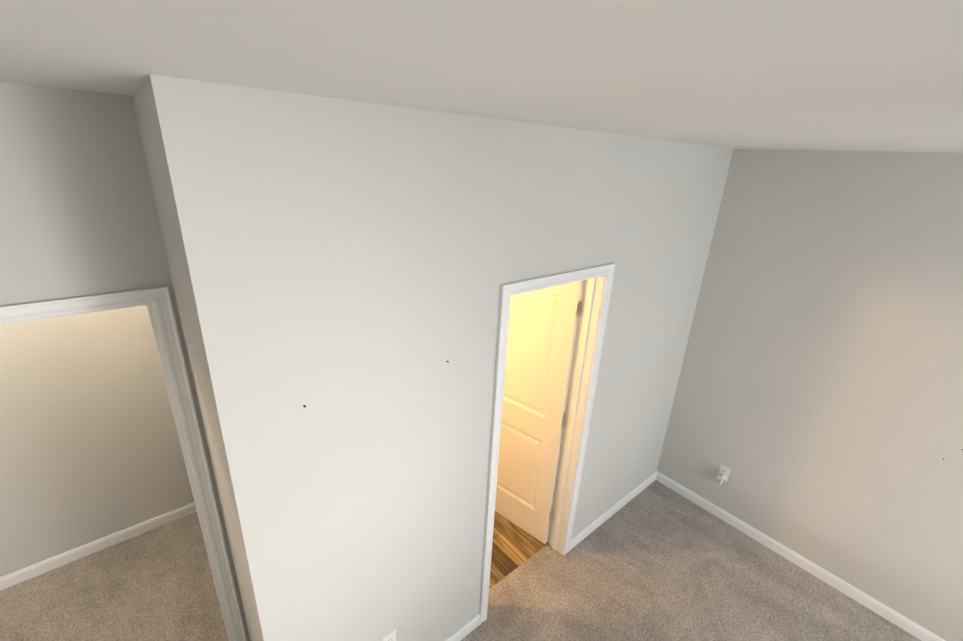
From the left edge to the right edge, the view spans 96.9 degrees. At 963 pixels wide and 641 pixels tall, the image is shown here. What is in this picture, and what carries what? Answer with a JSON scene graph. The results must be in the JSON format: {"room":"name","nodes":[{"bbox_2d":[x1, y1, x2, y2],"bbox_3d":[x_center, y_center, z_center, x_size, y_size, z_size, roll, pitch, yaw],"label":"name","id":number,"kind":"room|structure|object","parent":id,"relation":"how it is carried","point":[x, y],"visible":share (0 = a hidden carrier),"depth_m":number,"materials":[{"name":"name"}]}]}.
{"room":"empty bedroom","nodes":[
{"label":"empty bedroom","id":0,"kind":"room"},
{"bbox_2d":[0,82,152,305],"bbox_3d":[-1.524,-0.332,1.242,0.803,0.675,0.100,-14,27,-38],"label":"wall","id":1,"kind":"structure","parent":0,"point":[69,227],"depth_m":1.34,"materials":[{"name":"grey paint"}]},
{"bbox_2d":[0,286,232,640],"bbox_3d":[-1.581,0.926,1.714,0.889,2.100,0.119,-14,27,-38],"label":"door frame","id":2,"kind":"structure","parent":1,"relation":"attached to","point":[23,312],"depth_m":1.51,"materials":[{"name":"white paint"}]},
{"bbox_2d":[152,288,246,640],"bbox_3d":[-1.230,0.860,1.933,0.057,2.100,0.018,-14,27,-38],"label":"entry casing trim leg","id":3,"kind":"structure","parent":1,"relation":"attached to","point":[169,336],"depth_m":1.82,"materials":[{"name":"white paint"}]},
{"bbox_2d":[0,305,194,576],"bbox_3d":[-3.212,0.548,1.969,3.160,2.470,0.100,-14,27,-38],"label":"wall","id":4,"kind":"structure","parent":0,"point":[90,448],"depth_m":2.64,"materials":[{"name":"grey paint"}]},
{"bbox_2d":[0,502,196,589],"bbox_3d":[-3.270,1.690,2.323,3.060,0.083,0.014,-14,27,-38],"label":"baseboard","id":5,"kind":"structure","parent":4,"relation":"attached to","point":[36,569],"depth_m":2.85,"materials":[{"name":"white paint"}]},
{"bbox_2d":[107,93,249,640],"bbox_3d":[-1.241,0.544,1.872,0.061,2.732,0.100,-14,27,-38],"label":"wall","id":6,"kind":"structure","parent":0,"point":[127,129],"depth_m":1.49,"materials":[{"name":"grey paint"}]},
{"bbox_2d":[131,81,259,640],"bbox_3d":[-1.015,0.606,1.740,0.102,2.732,0.614,-14,27,-38],"label":"wall","id":7,"kind":"structure","parent":0,"point":[145,123],"depth_m":1.43,"materials":[{"name":"grey paint"}]},
{"bbox_2d":[145,75,732,640],"bbox_3d":[0.379,0.421,2.410,3.130,2.732,0.120,-14,27,-38],"label":"wall","id":8,"kind":"structure","parent":0,"point":[346,265],"depth_m":1.58,"materials":[{"name":"grey paint"}]},
{"bbox_2d":[382,630,395,640],"bbox_3d":[-0.441,1.553,2.055,0.072,0.117,0.008,-14,27,-38],"label":"electrical outlet","id":9,"kind":"object","parent":8,"relation":"attached to","point":[391,636],"visible":1,"depth_m":2.04,"materials":[{"name":"white plastic"}]},
{"bbox_2d":[445,613,479,640],"bbox_3d":[-0.430,1.879,2.200,1.095,0.083,0.014,-14,27,-38],"label":"baseboard","id":10,"kind":"structure","parent":8,"relation":"attached to","point":[466,629],"depth_m":2.46,"materials":[{"name":"white paint"}]},
{"bbox_2d":[495,280,582,543],"bbox_3d":[0.255,0.579,2.943,0.703,2.022,0.041,19,26,36],"label":"bathroom door","id":11,"kind":"structure","parent":8,"relation":"in","point":[542,328],"depth_m":2.82,"materials":[{"name":"white paint"}]},
{"bbox_2d":[479,263,615,624],"bbox_3d":[0.308,0.729,2.480,0.827,2.100,0.160,-14,27,-38],"label":"door frame","id":12,"kind":"structure","parent":8,"relation":"attached to","point":[587,326],"depth_m":2.46,"materials":[{"name":"white paint"}]},
{"bbox_2d":[569,471,656,550],"bbox_3d":[1.089,1.491,3.419,1.223,0.083,0.014,-14,27,-38],"label":"baseboard","id":13,"kind":"structure","parent":8,"relation":"attached to","point":[602,518],"depth_m":3.35,"materials":[{"name":"white paint"}]},
{"bbox_2d":[0,480,920,640],"bbox_3d":[-0.274,2.254,1.438,6.338,0.060,8.050,-14,27,-38],"label":"floor","id":14,"kind":"structure","parent":0,"point":[655,560],"depth_m":2.72,"materials":[{"name":"grey carpet"}]},
{"bbox_2d":[0,0,962,152],"bbox_3d":[-0.694,-0.602,0.971,6.438,0.100,9.650,-14,27,-38],"label":"ceiling","id":15,"kind":"structure","parent":0,"point":[857,75],"depth_m":0.62,"materials":[{"name":"white paint"}]},
{"bbox_2d":[489,432,562,588],"bbox_3d":[-0.663,1.251,4.026,2.990,0.056,2.997,-14,27,-38],"label":"floor","id":16,"kind":"structure","parent":0,"point":[514,546],"depth_m":3.07,"materials":[{"name":"brown wood"}]},
{"bbox_2d":[657,149,962,640],"bbox_3d":[3.158,0.822,1.721,0.120,2.732,4.903,-14,27,-38],"label":"wall","id":17,"kind":"structure","parent":0,"point":[817,408],"depth_m":2.64,"materials":[{"name":"grey paint"}]},
{"bbox_2d":[715,465,729,484],"bbox_3d":[1.860,1.205,3.309,0.066,0.144,0.072,-14,27,-38],"label":"electrical outlet","id":18,"kind":"object","parent":17,"relation":"attached to","point":[723,473],"visible":1,"depth_m":3.31,"materials":[{"name":"white plastic"}]},
{"bbox_2d":[656,471,944,640],"bbox_3d":[3.035,2.067,2.162,0.014,0.083,4.633,-14,27,-38],"label":"baseboard","id":19,"kind":"structure","parent":17,"relation":"attached to","point":[919,632],"depth_m":2.98,"materials":[{"name":"white paint"}]}
]}

